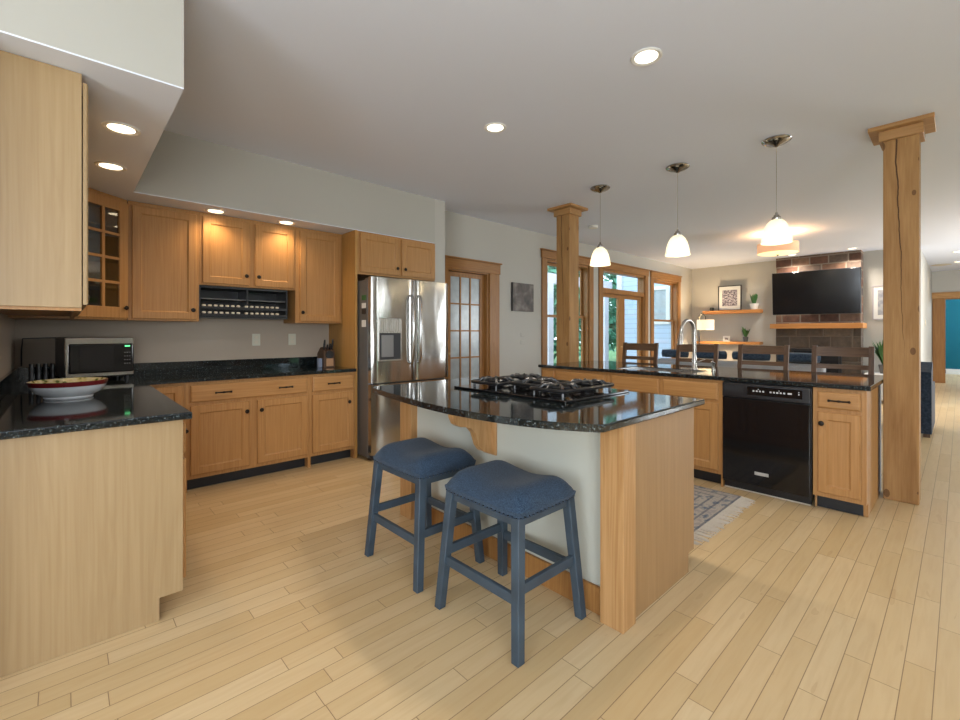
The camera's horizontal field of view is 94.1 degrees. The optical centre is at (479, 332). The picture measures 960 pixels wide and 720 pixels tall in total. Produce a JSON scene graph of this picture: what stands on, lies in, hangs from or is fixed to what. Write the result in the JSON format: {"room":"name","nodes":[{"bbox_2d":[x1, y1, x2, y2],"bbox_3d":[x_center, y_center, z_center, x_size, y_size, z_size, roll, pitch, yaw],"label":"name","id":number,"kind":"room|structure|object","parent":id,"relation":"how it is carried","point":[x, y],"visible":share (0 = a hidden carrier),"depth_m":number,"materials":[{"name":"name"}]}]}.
{"room":"kitchen","nodes":[
{"label":"kitchen","id":0,"kind":"room"},
{"bbox_2d":[0,313,14,377],"bbox_3d":[-2.669,-0.150,2.362,0.150,2.840,2.525,0,0,-43],"label":"wall","id":1,"kind":"structure","parent":0,"point":[7,325],"depth_m":2.86,"materials":[{"name":"beige paint"}]},
{"bbox_2d":[0,50,89,319],"bbox_3d":[-2.306,-0.569,2.358,0.371,0.958,1.755,0,0,-43],"label":"upper cabinet","id":2,"kind":"object","parent":1,"relation":"attached to","point":[44,107],"visible":1,"depth_m":1.73,"materials":[{"name":"brown wood"}]},
{"bbox_2d":[15,318,328,367],"bbox_3d":[-2.240,-0.150,4.547,3.755,2.840,0.090,0,0,-43],"label":"wall","id":3,"kind":"structure","parent":0,"point":[204,339],"depth_m":4.07,"materials":[{"name":"beige paint"}]},
{"bbox_2d":[20,337,67,365],"bbox_3d":[-3.349,0.141,3.439,0.260,0.217,0.011,0,0,-43],"label":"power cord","id":4,"kind":"object","parent":3,"relation":"attached to","point":[39,337],"visible":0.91,"depth_m":3.38,"materials":[{"name":"black plastic"}]},
{"bbox_2d":[8,187,128,320],"bbox_3d":[-3.026,-0.574,3.329,0.639,0.948,0.615,0,0,-43],"label":"upper cabinet","id":5,"kind":"object","parent":3,"relation":"attached to","point":[107,213],"visible":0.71,"depth_m":3.47,"materials":[{"name":"brown wood"}]},
{"bbox_2d":[88,220,117,235],"bbox_3d":[-3.042,-0.816,3.329,0.579,0.012,0.559,0,0,-43],"label":"shelf","id":6,"kind":"object","parent":5,"relation":"attached to","point":[90,223],"depth_m":3.46,"materials":[{"name":"brown"}]},
{"bbox_2d":[88,252,117,262],"bbox_3d":[-3.042,-0.586,3.329,0.579,0.012,0.559,0,0,-43],"label":"shelf","id":7,"kind":"object","parent":5,"relation":"attached to","point":[92,257],"depth_m":3.43,"materials":[{"name":"brown"}]},
{"bbox_2d":[88,283,117,290],"bbox_3d":[-3.042,-0.356,3.329,0.579,0.012,0.559,0,0,-43],"label":"shelf","id":8,"kind":"object","parent":5,"relation":"attached to","point":[91,287],"depth_m":3.44,"materials":[{"name":"brown wood"}]},
{"bbox_2d":[0,357,316,399],"bbox_3d":[-1.763,0.308,3.282,2.426,0.100,2.408,0,0,-43],"label":"backsplash","id":9,"kind":"structure","parent":3,"relation":"attached to","point":[15,375],"depth_m":4.10,"materials":[{"name":"stone"}]},
{"bbox_2d":[126,200,198,321],"bbox_3d":[-2.699,-0.574,3.798,0.483,0.948,0.374,0,0,-43],"label":"upper cabinet","id":10,"kind":"object","parent":3,"relation":"attached to","point":[163,241],"visible":0.96,"depth_m":3.68,"materials":[{"name":"brown wood"}]},
{"bbox_2d":[199,212,294,291],"bbox_3d":[-2.221,-0.734,4.242,0.818,0.628,0.374,0,0,-43],"label":"upper cabinet","id":11,"kind":"object","parent":3,"relation":"attached to","point":[233,252],"visible":0.94,"depth_m":4.09,"materials":[{"name":"brown wood"}]},
{"bbox_2d":[199,285,286,319],"bbox_3d":[-2.256,-0.277,4.231,0.749,0.283,0.321,0,0,-43],"label":"wine rack","id":12,"kind":"object","parent":11,"relation":"attached to","point":[215,302],"visible":0.99,"depth_m":4.23,"materials":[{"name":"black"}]},
{"bbox_2d":[201,298,284,303],"bbox_3d":[-2.266,-0.303,4.243,0.723,0.007,0.260,0,0,-43],"label":"shelf","id":13,"kind":"object","parent":12,"relation":"attached to","point":[203,300],"depth_m":4.26,"materials":[{"name":"grey metal"}]},
{"bbox_2d":[252,334,259,345],"bbox_3d":[-2.241,0.068,4.477,0.076,0.119,0.010,0,0,-43],"label":"outlet plate","id":14,"kind":"object","parent":3,"relation":"attached to","point":[255,337],"visible":1,"depth_m":4.47,"materials":[{"name":"beige plastic"}]},
{"bbox_2d":[288,334,295,344],"bbox_3d":[-1.982,0.068,4.718,0.076,0.119,0.010,0,0,-43],"label":"outlet plate","id":15,"kind":"object","parent":3,"relation":"attached to","point":[291,337],"visible":1,"depth_m":4.71,"materials":[{"name":"beige plastic"}]},
{"bbox_2d":[284,227,341,323],"bbox_3d":[-1.742,-0.574,4.688,0.486,0.948,0.374,0,0,-43],"label":"upper cabinet","id":16,"kind":"object","parent":3,"relation":"attached to","point":[316,298],"visible":0.97,"depth_m":4.55,"materials":[{"name":"brown wood"}]},
{"bbox_2d":[357,231,434,281],"bbox_3d":[-1.082,-0.827,5.107,0.993,0.443,0.648,0,0,-43],"label":"upper cabinet","id":17,"kind":"object","parent":3,"relation":"attached to","point":[378,255],"visible":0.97,"depth_m":4.85,"materials":[{"name":"brown wood"}]},
{"bbox_2d":[0,30,434,243],"bbox_3d":[-1.347,-1.053,3.588,3.455,0.006,2.530,0,0,-43],"label":"soffit underside","id":18,"kind":"structure","parent":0,"point":[147,104],"depth_m":2.19,"materials":[{"name":"white paint"}]},
{"bbox_2d":[94,161,126,171],"bbox_3d":[-2.322,-1.045,2.812,0.160,0.008,0.160,0,0,-43],"label":"recessed light","id":19,"kind":"object","parent":18,"relation":"in","point":[109,166],"visible":1,"depth_m":2.81,"materials":[{"name":"white plastic"}]},
{"bbox_2d":[101,121,140,135],"bbox_3d":[-1.838,-1.045,2.292,0.160,0.008,0.160,0,0,-43],"label":"recessed light","id":20,"kind":"object","parent":18,"relation":"in","point":[120,128],"visible":1,"depth_m":2.29,"materials":[{"name":"white plastic"}]},
{"bbox_2d":[205,208,225,213],"bbox_3d":[-2.274,-1.045,3.846,0.160,0.008,0.160,0,0,-43],"label":"recessed light","id":21,"kind":"object","parent":18,"relation":"in","point":[209,210],"visible":1,"depth_m":3.85,"materials":[{"name":"white plastic"}]},
{"bbox_2d":[0,0,434,242],"bbox_3d":[-1.347,-1.313,3.588,3.455,0.514,2.530,0,0,-43],"label":"soffit","id":22,"kind":"structure","parent":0,"point":[143,37],"depth_m":3.55,"materials":[{"name":"grey paint"}]},
{"bbox_2d":[434,199,444,377],"bbox_3d":[-0.682,-0.150,5.519,0.150,2.840,0.610,0,0,-43],"label":"wall","id":23,"kind":"structure","parent":0,"point":[439,205],"depth_m":5.29,"materials":[{"name":"grey paint"}]},
{"bbox_2d":[0,374,959,719],"bbox_3d":[5.935,1.320,6.614,24.300,0.100,8.200,0,0,-43],"label":"floor","id":24,"kind":"structure","parent":0,"point":[792,610],"depth_m":1.89,"materials":[{"name":"brown wood"}]},
{"bbox_2d":[0,420,188,676],"bbox_3d":[-2.175,0.830,2.477,0.724,0.878,1.770,0,0,-43],"label":"base cabinet","id":25,"kind":"object","parent":24,"relation":"on","point":[93,522],"visible":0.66,"depth_m":1.80,"materials":[{"name":"brown wood"}]},
{"bbox_2d":[0,357,355,439],"bbox_3d":[-1.754,0.324,3.274,2.428,0.132,2.433,0,0,-43],"label":"countertop","id":26,"kind":"structure","parent":25,"relation":"on","point":[121,402],"depth_m":2.48,"materials":[{"name":"stone"}]},
{"bbox_2d":[28,364,33,381],"bbox_3d":[-3.120,0.286,3.107,0.027,0.142,0.026,0,0,-43],"label":"bottle","id":27,"kind":"object","parent":26,"relation":"on","point":[31,366],"visible":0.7,"depth_m":3.10,"materials":[{"name":"black plastic"}]},
{"bbox_2d":[36,364,40,379],"bbox_3d":[-3.094,0.286,3.132,0.027,0.142,0.026,0,0,-43],"label":"bottle","id":28,"kind":"object","parent":26,"relation":"on","point":[38,366],"visible":0.68,"depth_m":3.12,"materials":[{"name":"black plastic"}]},
{"bbox_2d":[43,363,47,379],"bbox_3d":[-3.067,0.286,3.156,0.027,0.142,0.026,0,0,-43],"label":"bottle","id":29,"kind":"object","parent":26,"relation":"on","point":[45,365],"visible":0.72,"depth_m":3.15,"materials":[{"name":"black plastic"}]},
{"bbox_2d":[50,363,54,378],"bbox_3d":[-3.041,0.286,3.181,0.027,0.142,0.026,0,0,-43],"label":"bottle","id":30,"kind":"object","parent":26,"relation":"on","point":[52,365],"visible":0.67,"depth_m":3.17,"materials":[{"name":"black plastic"}]},
{"bbox_2d":[26,377,107,399],"bbox_3d":[-2.274,0.309,2.474,0.334,0.097,0.334,0,0,-43],"label":"serving bowl","id":31,"kind":"object","parent":26,"relation":"on","point":[80,387],"visible":1,"depth_m":2.39,"materials":[{"name":"grey ceramic"}]},
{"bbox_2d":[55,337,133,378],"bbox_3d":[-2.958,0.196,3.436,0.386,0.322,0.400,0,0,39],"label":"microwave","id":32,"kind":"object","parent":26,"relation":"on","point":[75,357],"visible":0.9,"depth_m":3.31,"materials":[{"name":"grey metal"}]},
{"bbox_2d":[317,339,334,366],"bbox_3d":[-1.626,0.210,4.728,0.120,0.293,0.182,0,0,-43],"label":"knife block","id":33,"kind":"object","parent":26,"relation":"on","point":[327,354],"visible":0.99,"depth_m":4.67,"materials":[{"name":"brown wood"}]},
{"bbox_2d":[150,383,184,456],"bbox_3d":[-2.628,0.831,3.648,0.280,0.879,0.648,0,0,-43],"label":"base cabinet","id":34,"kind":"object","parent":24,"relation":"on","point":[174,391],"visible":0.04,"depth_m":3.48,"materials":[{"name":"brown wood"}]},
{"bbox_2d":[185,375,308,492],"bbox_3d":[-2.158,0.831,4.077,0.990,0.879,0.659,0,0,-43],"label":"base cabinet","id":35,"kind":"object","parent":24,"relation":"on","point":[237,428],"visible":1,"depth_m":3.83,"materials":[{"name":"brown wood"}]},
{"bbox_2d":[309,372,354,467],"bbox_3d":[-1.624,0.831,4.575,0.466,0.879,0.659,0,0,-43],"label":"base cabinet","id":36,"kind":"object","parent":24,"relation":"on","point":[331,395],"visible":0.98,"depth_m":4.36,"materials":[{"name":"brown wood"}]},
{"bbox_2d":[329,230,356,457],"bbox_3d":[-1.469,0.111,4.774,0.024,2.317,0.621,0,0,-43],"label":"panel","id":37,"kind":"object","parent":24,"relation":"on","point":[344,335],"visible":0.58,"depth_m":4.65,"materials":[{"name":"brown wood"}]},
{"bbox_2d":[357,276,447,460],"bbox_3d":[-0.970,0.355,4.984,0.968,1.820,0.950,0,0,-43],"label":"refrigerator","id":38,"kind":"object","parent":24,"relation":"on","point":[404,338],"visible":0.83,"depth_m":4.55,"materials":[{"name":"grey metal"}]},
{"bbox_2d":[364,437,484,593],"bbox_3d":[-0.317,0.951,2.518,0.454,0.637,0.524,0,0,-43],"label":"stool","id":39,"kind":"object","parent":24,"relation":"on","point":[421,461],"visible":0.99,"depth_m":2.41,"materials":[{"name":"blue fabric"}]},
{"bbox_2d":[435,460,585,667],"bbox_3d":[0.132,0.951,2.035,0.454,0.637,0.524,0,0,-43],"label":"stool","id":40,"kind":"object","parent":24,"relation":"on","point":[503,491],"visible":1,"depth_m":1.95,"materials":[{"name":"blue fabric"}]},
{"bbox_2d":[400,402,693,633],"bbox_3d":[0.241,0.830,2.709,1.074,0.878,1.706,0,0,-43],"label":"kitchen island","id":41,"kind":"object","parent":24,"relation":"on","point":[633,485],"visible":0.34,"depth_m":2.14,"materials":[{"name":"grey paint"}]},
{"bbox_2d":[372,376,704,432],"bbox_3d":[0.188,0.374,2.657,1.195,0.032,1.745,0,0,-43],"label":"island countertop","id":42,"kind":"structure","parent":41,"relation":"on","point":[612,412],"depth_m":2.18,"materials":[{"name":"stone"}]},
{"bbox_2d":[454,373,628,402],"bbox_3d":[0.367,0.319,2.806,0.640,0.077,0.890,0,0,-43],"label":"gas cooktop","id":43,"kind":"object","parent":42,"relation":"in","point":[533,386],"visible":1,"depth_m":2.64,"materials":[{"name":"black metal"}]},
{"bbox_2d":[547,203,587,362],"bbox_3d":[1.104,-0.150,5.633,0.364,2.839,0.364,0,0,-43],"label":"timber post","id":44,"kind":"object","parent":24,"relation":"on","point":[567,215],"visible":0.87,"depth_m":5.56,"materials":[{"name":"brown wood"}]},
{"bbox_2d":[542,368,607,381],"bbox_3d":[1.209,0.831,4.973,0.635,0.879,0.845,0,0,-43],"label":"base cabinet","id":45,"kind":"object","parent":24,"relation":"on","point":[559,374],"visible":0.16,"depth_m":4.76,"materials":[{"name":"brown wood"}]},
{"bbox_2d":[622,342,658,363],"bbox_3d":[1.922,0.697,5.653,0.485,1.144,0.470,0,0,-43],"label":"counter chair","id":46,"kind":"object","parent":24,"relation":"on","point":[654,347],"visible":0.28,"depth_m":5.79,"materials":[{"name":"brown wood"}]},
{"bbox_2d":[608,372,724,486],"bbox_3d":[1.848,0.831,4.266,0.663,0.879,1.057,0,0,-43],"label":"base cabinet","id":47,"kind":"object","parent":24,"relation":"on","point":[708,417],"visible":0.2,"depth_m":3.80,"materials":[{"name":"brown wood"}]},
{"bbox_2d":[538,360,882,390],"bbox_3d":[2.051,0.374,4.419,1.137,0.032,2.860,0,0,-43],"label":"countertop","id":48,"kind":"structure","parent":47,"relation":"on","point":[861,382],"depth_m":3.86,"materials":[{"name":"stone"}]},
{"bbox_2d":[619,367,704,372],"bbox_3d":[1.772,0.467,4.387,0.399,0.206,0.759,0,0,-43],"label":"sink","id":49,"kind":"object","parent":48,"relation":"in","point":[632,368],"visible":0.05,"depth_m":4.56,"materials":[{"name":"silver metal"}]},
{"bbox_2d":[677,319,704,368],"bbox_3d":[2.032,0.109,4.362,0.287,0.498,0.125,0,0,-13],"label":"kitchen faucet","id":50,"kind":"object","parent":48,"relation":"on","point":[680,338],"visible":1,"depth_m":4.39,"materials":[{"name":"silver metal"}]},
{"bbox_2d":[675,344,718,366],"bbox_3d":[2.405,0.697,5.133,0.485,1.144,0.470,0,0,-43],"label":"counter chair","id":51,"kind":"object","parent":24,"relation":"on","point":[714,348],"visible":0.28,"depth_m":5.26,"materials":[{"name":"brown wood"}]},
{"bbox_2d":[697,313,713,358],"bbox_3d":[5.004,0.413,10.037,0.350,1.712,0.460,0,0,-43],"label":"floor lamp","id":52,"kind":"object","parent":24,"relation":"on","point":[704,324],"visible":0.66,"depth_m":9.88,"materials":[{"name":"white fabric"}]},
{"bbox_2d":[694,485,754,544],"bbox_3d":[1.123,1.265,3.638,1.062,0.011,1.720,0,0,-43],"label":"area rug","id":53,"kind":"object","parent":24,"relation":"on","point":[711,506],"visible":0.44,"depth_m":3.20,"materials":[{"name":"beige fabric"}]},
{"bbox_2d":[658,358,825,371],"bbox_3d":[4.400,0.870,7.713,0.850,0.800,2.700,0,0,-43],"label":"sofa","id":54,"kind":"object","parent":24,"relation":"on","point":[792,367],"visible":0.02,"depth_m":7.19,"materials":[{"name":"fabric"}]},
{"bbox_2d":[662,349,688,357],"bbox_3d":[3.557,0.373,8.157,0.220,0.150,0.500,0,0,-43],"label":"throw cushion","id":55,"kind":"object","parent":54,"relation":"on","point":[665,352],"visible":0.71,"depth_m":8.10,"materials":[{"name":"blue fabric"}]},
{"bbox_2d":[696,351,726,358],"bbox_3d":[3.965,0.373,7.718,0.220,0.150,0.560,0,0,-43],"label":"throw cushion","id":56,"kind":"object","parent":54,"relation":"on","point":[722,354],"visible":0.6,"depth_m":7.62,"materials":[{"name":"blue fabric"}]},
{"bbox_2d":[732,351,770,360],"bbox_3d":[4.394,0.373,7.257,0.220,0.150,0.560,0,0,-43],"label":"throw cushion","id":57,"kind":"object","parent":54,"relation":"on","point":[751,357],"visible":0.66,"depth_m":7.14,"materials":[{"name":"blue fabric"}]},
{"bbox_2d":[777,352,820,362],"bbox_3d":[4.830,0.373,6.788,0.220,0.150,0.560,0,0,-43],"label":"throw cushion","id":58,"kind":"object","parent":54,"relation":"on","point":[793,357],"visible":0.73,"depth_m":6.70,"materials":[{"name":"blue fabric"}]},
{"bbox_2d":[737,344,789,369],"bbox_3d":[2.869,0.697,4.635,0.485,1.144,0.470,0,0,-43],"label":"counter chair","id":59,"kind":"object","parent":24,"relation":"on","point":[742,349],"visible":0.32,"depth_m":4.77,"materials":[{"name":"brown wood"}]},
{"bbox_2d":[722,381,814,505],"bbox_3d":[2.412,0.833,3.656,0.638,0.870,0.596,0,0,-43],"label":"dishwasher","id":60,"kind":"object","parent":24,"relation":"on","point":[768,428],"visible":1,"depth_m":3.42,"materials":[{"name":"black plastic"}]},
{"bbox_2d":[753,389,798,395],"bbox_3d":[2.233,0.446,3.380,0.001,0.024,0.304,0,0,-43],"label":"print","id":61,"kind":"object","parent":60,"relation":"attached to","point":[763,392],"depth_m":3.37,"materials":[{"name":"grey"}]},
{"bbox_2d":[770,250,866,373],"bbox_3d":[6.748,-0.150,8.968,0.498,2.838,1.490,0,0,-43],"label":"fireplace","id":62,"kind":"object","parent":24,"relation":"on","point":[800,332],"visible":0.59,"depth_m":8.81,"materials":[{"name":"red brick"}]},
{"bbox_2d":[772,267,860,314],"bbox_3d":[6.611,-0.800,8.825,1.400,0.861,0.242,0,0,43],"label":"television","id":63,"kind":"object","parent":62,"relation":"attached to","point":[826,291],"visible":1,"depth_m":8.72,"materials":[{"name":"black plastic"}]},
{"bbox_2d":[811,345,874,374],"bbox_3d":[3.321,0.697,4.148,0.485,1.144,0.470,0,0,-43],"label":"counter chair","id":64,"kind":"object","parent":24,"relation":"on","point":[869,352],"visible":0.3,"depth_m":4.28,"materials":[{"name":"brown wood"}]},
{"bbox_2d":[813,387,877,516],"bbox_3d":[2.722,0.830,3.324,0.682,0.878,0.296,0,0,-43],"label":"base cabinet","id":65,"kind":"object","parent":24,"relation":"on","point":[845,422],"visible":0.99,"depth_m":3.13,"materials":[{"name":"brown wood"}]},
{"bbox_2d":[864,372,882,400],"bbox_3d":[7.401,1.005,8.176,0.575,0.530,0.510,0,0,-43],"label":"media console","id":66,"kind":"object","parent":24,"relation":"on","point":[875,373],"visible":0.09,"depth_m":8.00,"materials":[{"name":"white"}]},
{"bbox_2d":[872,341,882,373],"bbox_3d":[7.372,0.429,8.130,0.382,0.620,0.440,0,0,-5],"label":"trailing plant","id":67,"kind":"object","parent":66,"relation":"on","point":[879,351],"visible":0.23,"depth_m":8.15,"materials":[{"name":"green plant"}]},
{"bbox_2d":[868,112,935,504],"bbox_3d":[3.233,-0.150,3.426,0.362,2.839,0.362,0,0,-43],"label":"timber post","id":68,"kind":"object","parent":24,"relation":"on","point":[899,141],"visible":1,"depth_m":3.36,"materials":[{"name":"brown wood"}]},
{"bbox_2d":[921,362,934,437],"bbox_3d":[5.629,0.815,5.848,1.090,0.910,0.425,0,0,-43],"label":"recliner","id":69,"kind":"object","parent":24,"relation":"on","point":[927,383],"visible":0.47,"depth_m":5.39,"materials":[{"name":"blue fabric"}]},
{"bbox_2d":[164,0,959,271],"bbox_3d":[4.251,-1.620,5.047,19.700,0.100,8.200,0,0,-43],"label":"ceiling","id":70,"kind":"structure","parent":0,"point":[402,95],"depth_m":3.08,"materials":[{"name":"white paint"}]},
{"bbox_2d":[484,122,505,132],"bbox_3d":[0.116,-1.565,3.413,0.170,0.008,0.170,0,0,-43],"label":"recessed light","id":71,"kind":"object","parent":70,"relation":"in","point":[494,127],"visible":1,"depth_m":3.40,"materials":[{"name":"white plastic"}]},
{"bbox_2d":[590,184,610,266],"bbox_3d":[1.296,-1.150,4.818,0.220,0.840,0.220,0,0,-43],"label":"pendant lamp","id":72,"kind":"object","parent":70,"relation":"hanging from","point":[600,256],"visible":1,"depth_m":4.75,"materials":[{"name":"white glass"}]},
{"bbox_2d":[631,47,661,65],"bbox_3d":[0.944,-1.565,2.538,0.170,0.008,0.170,0,0,-43],"label":"recessed light","id":73,"kind":"object","parent":70,"relation":"in","point":[647,56],"visible":1,"depth_m":2.53,"materials":[{"name":"white plastic"}]},
{"bbox_2d":[665,162,689,256],"bbox_3d":[1.861,-1.150,4.210,0.220,0.840,0.220,0,0,-43],"label":"pendant lamp","id":74,"kind":"object","parent":70,"relation":"hanging from","point":[677,246],"visible":1,"depth_m":4.16,"materials":[{"name":"white glass"}]},
{"bbox_2d":[760,134,792,245],"bbox_3d":[2.404,-1.150,3.626,0.220,0.840,0.220,0,0,-43],"label":"pendant lamp","id":75,"kind":"object","parent":70,"relation":"hanging from","point":[777,231],"visible":1,"depth_m":3.58,"materials":[{"name":"white glass"}]},
{"bbox_2d":[771,212,780,219],"bbox_3d":[2.404,-0.947,3.626,0.068,0.067,0.068,0,0,-43],"label":"socket","id":76,"kind":"object","parent":75,"relation":"attached to","point":[775,217],"depth_m":3.61,"materials":[{"name":"silver metal"}]},
{"bbox_2d":[757,240,798,255],"bbox_3d":[4.661,-1.387,6.999,0.550,0.366,0.550,0,0,-43],"label":"drum light","id":77,"kind":"object","parent":70,"relation":"attached to","point":[793,247],"visible":0.7,"depth_m":6.82,"materials":[{"name":"beige fabric"}]},
{"bbox_2d":[757,250,797,255],"bbox_3d":[4.661,-1.242,6.999,0.540,0.025,0.540,0,0,-43],"label":"diffuser","id":78,"kind":"object","parent":77,"relation":"attached to","point":[762,252],"depth_m":6.93,"materials":[{"name":"beige"}]},
{"bbox_2d":[445,211,691,379],"bbox_3d":[2.281,-0.150,8.364,8.065,2.840,0.140,0,0,-43],"label":"wall","id":79,"kind":"structure","parent":0,"point":[518,250],"depth_m":6.70,"materials":[{"name":"grey paint"}]},
{"bbox_2d":[445,255,501,379],"bbox_3d":[-0.180,0.140,6.037,1.190,2.260,0.192,0,0,-43],"label":"door","id":80,"kind":"structure","parent":79,"relation":"in","point":[473,296],"depth_m":6.14,"materials":[{"name":"brown wood"}]},
{"bbox_2d":[511,282,533,311],"bbox_3d":[0.642,-0.535,6.721,0.473,0.420,0.031,0,0,-43],"label":"print","id":81,"kind":"object","parent":79,"relation":"attached to","point":[522,295],"visible":1,"depth_m":6.70,"materials":[{"name":"black"}]},
{"bbox_2d":[540,248,593,375],"bbox_3d":[1.469,-0.290,7.560,1.500,2.080,0.210,0,0,-43],"label":"window","id":82,"kind":"structure","parent":79,"relation":"in","point":[586,272],"depth_m":7.92,"materials":[{"name":"brown wood"}]},
{"bbox_2d":[598,262,649,362],"bbox_3d":[2.814,-0.030,8.823,1.930,2.600,0.192,0,0,-43],"label":"door","id":83,"kind":"structure","parent":79,"relation":"in","point":[641,295],"depth_m":8.82,"materials":[{"name":"brown wood"}]},
{"bbox_2d":[650,270,681,362],"bbox_3d":[4.138,-0.290,10.043,1.530,2.080,0.210,0,0,-43],"label":"window","id":84,"kind":"structure","parent":79,"relation":"in","point":[657,277],"depth_m":10.41,"materials":[{"name":"brown wood"}]},
{"bbox_2d":[692,250,882,373],"bbox_3d":[6.615,-0.150,9.568,0.120,2.840,4.000,0,0,-43],"label":"wall","id":85,"kind":"structure","parent":0,"point":[754,278],"depth_m":10.08,"materials":[{"name":"grey paint"}]},
{"bbox_2d":[696,341,762,344],"bbox_3d":[5.689,0.225,10.312,0.218,0.060,1.410,0,0,-43],"label":"floating shelf","id":86,"kind":"object","parent":85,"relation":"attached to","point":[701,342],"visible":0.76,"depth_m":10.24,"materials":[{"name":"brown wood"}]},
{"bbox_2d":[742,327,749,341],"bbox_3d":[5.946,0.018,10.034,0.151,0.352,0.313,0,0,18],"label":"sprig","id":87,"kind":"object","parent":86,"relation":"on","point":[745,332],"visible":1,"depth_m":9.98,"materials":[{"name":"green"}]},
{"bbox_2d":[702,309,762,313],"bbox_3d":[5.761,-0.482,10.235,0.218,0.075,1.200,0,0,-43],"label":"floating shelf","id":88,"kind":"object","parent":85,"relation":"attached to","point":[748,310],"visible":0.9,"depth_m":10.14,"materials":[{"name":"brown wood"}]},
{"bbox_2d":[718,285,741,310],"bbox_3d":[5.741,-0.805,10.278,0.029,0.570,0.490,0,0,-43],"label":"framed print","id":89,"kind":"object","parent":88,"relation":"on","point":[729,297],"visible":0.93,"depth_m":10.27,"materials":[{"name":"black"}]},
{"bbox_2d":[722,290,736,305],"bbox_3d":[5.740,-0.805,10.278,0.002,0.366,0.314,0,0,-43],"label":"artwork","id":90,"kind":"object","parent":89,"relation":"attached to","point":[729,297],"depth_m":10.28},
{"bbox_2d":[750,293,758,308],"bbox_3d":[6.074,-0.706,9.909,0.206,0.371,0.194,0,0,-43],"label":"potted succulent","id":91,"kind":"object","parent":88,"relation":"on","point":[754,305],"visible":0.97,"depth_m":9.85,"materials":[{"name":"green plant"}]},
{"bbox_2d":[872,285,882,319],"bbox_3d":[7.626,-0.575,8.368,0.029,0.650,0.425,0,0,-43],"label":"wall picture","id":92,"kind":"object","parent":85,"relation":"attached to","point":[877,291],"visible":0.4,"depth_m":8.47,"materials":[{"name":"white paper"}]},
{"bbox_2d":[878,290,882,314],"bbox_3d":[7.625,-0.575,8.367,0.002,0.470,0.269,0,0,-43],"label":"artwork","id":93,"kind":"object","parent":92,"relation":"attached to","point":[880,292],"depth_m":8.44},
{"bbox_2d":[878,385,880,494],"bbox_3d":[2.210,0.831,4.563,0.248,0.879,2.798,0,0,-43],"label":"wall","id":94,"kind":"structure","parent":0,"point":[879,386],"depth_m":3.54,"materials":[{"name":"grey paint"}]},
{"bbox_2d":[921,250,931,361],"bbox_3d":[9.766,-0.150,9.850,4.880,2.840,0.120,0,0,-43],"label":"wall","id":95,"kind":"structure","parent":0,"point":[926,273],"depth_m":9.65,"materials":[{"name":"grey paint"}]},
{"bbox_2d":[932,270,959,292],"bbox_3d":[12.857,-0.150,10.199,0.120,2.840,3.820,0,0,-43],"label":"wall","id":96,"kind":"structure","parent":0,"point":[942,281],"depth_m":11.28,"materials":[{"name":"grey paint"}]},
{"bbox_2d":[932,291,959,382],"bbox_3d":[12.047,0.120,11.030,0.173,2.300,1.300,0,0,-43],"label":"door frame","id":97,"kind":"structure","parent":96,"relation":"in","point":[938,299],"depth_m":11.35,"materials":[{"name":"brown wood"}]},
{"bbox_2d":[945,299,959,368],"bbox_3d":[13.676,-0.150,12.108,3.680,2.840,5.700,0,0,-43],"label":"wall","id":98,"kind":"structure","parent":0,"point":[952,310],"depth_m":13.74,"materials":[{"name":"teal paint"}]},
{"bbox_2d":[945,369,959,374],"bbox_3d":[14.943,1.190,13.286,0.020,0.160,5.500,0,0,-43],"label":"baseboard","id":99,"kind":"structure","parent":98,"relation":"attached to","point":[948,371],"depth_m":13.72,"materials":[{"name":"white paint"}]},
{"label":"outside","id":100,"kind":"structure","parent":0,"visible":0},
{"bbox_2d":[554,343,615,362],"bbox_3d":[-14.798,1.595,30.588,100.000,0.050,55.050,0,0,-43],"label":"ground","id":101,"kind":"structure","parent":100,"point":[612,354],"depth_m":29.86,"materials":[{"name":"green plant"}]},
{"bbox_2d":[548,266,580,358],"bbox_3d":[1.908,-2.073,15.399,4.092,7.303,4.061,0,0,-43],"label":"leafy tree","id":102,"kind":"object","parent":101,"relation":"on","point":[551,270],"visible":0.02,"depth_m":14.48,"materials":[{"name":"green plant"}]},
{"bbox_2d":[548,266,616,357],"bbox_3d":[4.758,-2.117,18.846,4.730,7.389,4.779,0,0,-43],"label":"leafy tree","id":103,"kind":"object","parent":101,"relation":"on","point":[612,314],"visible":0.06,"depth_m":18.43,"materials":[{"name":"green plant"}]},
{"bbox_2d":[617,275,670,362],"bbox_3d":[5.270,-0.730,12.687,2.400,4.600,2.100,0,0,-43],"label":"neighboring wing","id":104,"kind":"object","parent":101,"relation":"on","point":[662,330],"visible":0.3,"depth_m":11.81},
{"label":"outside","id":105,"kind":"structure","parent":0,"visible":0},
{"bbox_3d":[2.058,1.340,9.878,6.370,0.100,2.340,0,0,-43],"label":"porch deck","id":106,"kind":"object","parent":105,"visible":0},
{"bbox_2d":[548,283,553,363],"bbox_3d":[1.652,0.040,10.879,0.200,2.500,0.200,0,0,-43],"label":"porch post","id":107,"kind":"object","parent":106,"relation":"on","point":[550,285],"visible":0.28,"depth_m":10.79,"materials":[{"name":"grey paint"}]},
{"bbox_2d":[548,273,611,288],"bbox_3d":[1.371,-1.330,10.617,6.370,0.240,0.180,0,0,-43],"label":"beam","id":108,"kind":"structure","parent":107,"relation":"on","point":[552,278],"depth_m":10.96,"materials":[{"name":"grey paint"}]},
{"bbox_2d":[603,297,608,360],"bbox_3d":[3.483,0.040,12.582,0.200,2.500,0.200,0,0,-43],"label":"porch post","id":109,"kind":"object","parent":106,"relation":"on","point":[605,299],"visible":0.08,"depth_m":12.47,"materials":[{"name":"grey paint"}]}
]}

